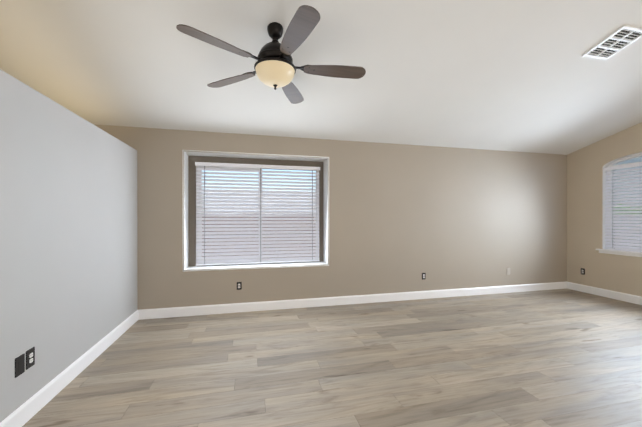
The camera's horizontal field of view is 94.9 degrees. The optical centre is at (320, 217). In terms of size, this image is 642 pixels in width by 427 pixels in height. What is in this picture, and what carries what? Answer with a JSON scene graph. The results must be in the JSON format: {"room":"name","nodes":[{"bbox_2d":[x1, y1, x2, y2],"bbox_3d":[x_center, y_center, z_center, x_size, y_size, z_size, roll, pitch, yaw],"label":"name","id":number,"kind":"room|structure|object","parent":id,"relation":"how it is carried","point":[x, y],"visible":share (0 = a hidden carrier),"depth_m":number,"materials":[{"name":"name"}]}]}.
{"room":"empty living room","nodes":[
{"label":"empty living room","id":0,"kind":"room"},
{"bbox_2d":[0,69,136,421],"bbox_3d":[-2.044,0.254,-1.000,1.330,2.410,10.391,0,0,-14],"label":"wall","id":1,"kind":"structure","parent":0,"point":[68,237],"depth_m":2.44,"materials":[{"name":"white paint"}]},
{"bbox_2d":[15,353,24,377],"bbox_3d":[-2.094,1.027,2.051,0.008,0.132,0.086,0,0,-14],"label":"wall plate","id":2,"kind":"object","parent":1,"relation":"attached to","point":[20,365],"visible":1,"depth_m":2.04,"materials":[{"name":"black plastic"}]},
{"bbox_2d":[26,347,34,369],"bbox_3d":[-2.117,1.022,2.150,0.009,0.132,0.086,0,0,-14],"label":"electrical outlet","id":3,"kind":"object","parent":1,"relation":"attached to","point":[30,357],"visible":1,"depth_m":2.14,"materials":[{"name":"black plastic"}]},
{"bbox_2d":[0,310,137,426],"bbox_3d":[-1.390,1.388,-0.841,0.016,0.140,10.390,0,0,-14],"label":"baseboard","id":4,"kind":"structure","parent":1,"relation":"attached to","point":[28,410],"depth_m":2.50,"materials":[{"name":"white wood"}]},
{"bbox_2d":[0,0,641,154],"bbox_3d":[1.843,-1.986,-0.166,9.680,1.398,10.592,0,0,-14],"label":"ceiling","id":5,"kind":"structure","parent":0,"point":[515,75],"depth_m":3.29,"materials":[{"name":"white paint"}]},
{"bbox_2d":[176,5,365,103],"bbox_3d":[-0.374,-1.495,2.751,1.630,0.587,1.656,0,0,-14],"label":"ceiling fan","id":6,"kind":"object","parent":5,"relation":"hanging from","point":[275,67],"visible":1,"depth_m":2.63,"materials":[{"name":"brown metal"}]},
{"bbox_2d":[582,24,641,59],"bbox_3d":[3.155,-1.873,3.168,0.360,0.116,0.393,0,0,-14],"label":"ceiling vent","id":7,"kind":"object","parent":5,"relation":"in","point":[617,41],"visible":1,"depth_m":3.16,"materials":[{"name":"white metal"}]},
{"bbox_2d":[93,124,566,309],"bbox_3d":[0.593,-0.101,5.213,9.580,3.100,0.450,0,0,-14],"label":"wall","id":8,"kind":"structure","parent":0,"point":[403,217],"depth_m":5.09,"materials":[{"name":"beige paint"}]},
{"bbox_2d":[237,282,241,289],"bbox_3d":[-1.258,1.046,4.531,0.074,0.118,0.009,0,0,-14],"label":"electrical outlet","id":9,"kind":"object","parent":8,"relation":"attached to","point":[239,285],"visible":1,"depth_m":4.53,"materials":[{"name":"black"}]},
{"bbox_2d":[182,150,328,271],"bbox_3d":[-0.987,-0.107,4.753,2.265,1.819,0.302,0,0,-14],"label":"lining","id":10,"kind":"object","parent":8,"relation":"attached to","point":[324,160],"visible":0.81,"depth_m":4.69,"materials":[{"name":"white paint"}]},
{"bbox_2d":[196,166,318,263],"bbox_3d":[-1.024,-0.063,4.979,2.017,1.625,0.065,0,0,-14],"label":"window","id":11,"kind":"structure","parent":8,"relation":"in","point":[215,167],"depth_m":4.92,"materials":[{"name":"white plastic"}]},
{"bbox_2d":[195,162,319,265],"bbox_3d":[-0.993,-0.064,4.853,2.005,1.619,0.075,0,0,-14],"label":"window blind","id":12,"kind":"object","parent":11,"relation":"attached to","point":[312,251],"depth_m":4.84,"materials":[{"name":"white plastic"}]},
{"bbox_2d":[138,281,566,319],"bbox_3d":[1.222,1.380,5.128,7.900,0.140,0.016,0,0,-14],"label":"baseboard","id":13,"kind":"structure","parent":8,"relation":"attached to","point":[239,307],"depth_m":4.87,"materials":[{"name":"white wood"}]},
{"bbox_2d":[22,289,641,426],"bbox_3d":[1.839,1.507,0.069,9.580,0.100,11.040,0,0,-14],"label":"floor","id":14,"kind":"structure","parent":0,"point":[558,358],"depth_m":2.84,"materials":[{"name":"brown wood"}]},
{"bbox_2d":[567,122,641,296],"bbox_3d":[6.373,-0.541,1.163,0.250,3.992,11.040,0,0,-14],"label":"wall","id":15,"kind":"structure","parent":0,"point":[614,272],"depth_m":5.58,"materials":[{"name":"beige paint"}]},
{"bbox_2d":[567,282,641,304],"bbox_3d":[6.273,1.386,1.013,0.016,0.140,10.390,0,0,-14],"label":"baseboard","id":16,"kind":"structure","parent":15,"relation":"attached to","point":[625,297],"depth_m":5.38,"materials":[{"name":"white wood"}]},
{"bbox_2d":[596,249,641,256],"bbox_3d":[5.431,0.616,4.672,0.170,0.078,1.780,0,0,-14],"label":"window sill","id":17,"kind":"structure","parent":15,"relation":"attached to","point":[622,252],"depth_m":5.17,"materials":[{"name":"white wood"}]},
{"bbox_2d":[602,152,641,248],"bbox_3d":[5.463,-0.259,4.678,0.105,1.708,1.642,0,0,-14],"label":"lining","id":18,"kind":"object","parent":15,"relation":"attached to","point":[604,211],"visible":0.6,"depth_m":5.46,"materials":[{"name":"white paint"}]},
{"bbox_2d":[607,153,641,250],"bbox_3d":[5.543,-0.258,4.697,0.060,1.707,1.640,0,0,-14],"label":"window","id":19,"kind":"structure","parent":15,"relation":"in","point":[624,160],"depth_m":5.31,"materials":[{"name":"white plastic"}]},
{"bbox_2d":[604,162,641,251],"bbox_3d":[5.449,-0.177,4.675,0.075,1.500,1.618,0,0,-14],"label":"window blind","id":20,"kind":"object","parent":19,"relation":"attached to","point":[611,216],"visible":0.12,"depth_m":5.18,"materials":[{"name":"white plastic"}]},
{"label":"outside","id":21,"kind":"structure","parent":0,"visible":0},
{"bbox_3d":[7.206,1.550,11.944,100.000,0.020,100.000,0,0,-14],"label":"ground","id":22,"kind":"structure","parent":21,"visible":0},
{"bbox_2d":[202,217,315,257],"bbox_3d":[-2.901,0.716,7.790,22.400,1.660,0.300,0,0,-14],"label":"wall","id":23,"kind":"structure","parent":22,"relation":"on","point":[258,234],"depth_m":7.92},
{"bbox_2d":[202,189,315,213],"bbox_3d":[-5.627,-0.126,22.459,20.000,3.300,8.000,0,0,-14],"label":"neighboring house roof","id":24,"kind":"object","parent":22,"relation":"on","point":[256,200],"depth_m":18.68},
{"bbox_2d":[612,220,641,246],"bbox_3d":[9.578,0.746,7.373,0.200,1.600,22.000,0,0,-14],"label":"wall","id":25,"kind":"structure","parent":22,"relation":"on","point":[629,233],"depth_m":8.78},
{"bbox_2d":[612,204,641,213],"bbox_3d":[11.106,0.493,8.658,1.693,2.103,17.186,0,0,-14],"label":"hedge","id":26,"kind":"object","parent":22,"relation":"on","point":[627,210],"depth_m":10.04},
{"bbox_2d":[612,157,641,204],"bbox_3d":[18.836,-1.602,6.523,10.000,6.300,21.000,0,0,-14],"label":"house","id":27,"kind":"structure","parent":22,"relation":"on","point":[639,159],"depth_m":12.21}
]}

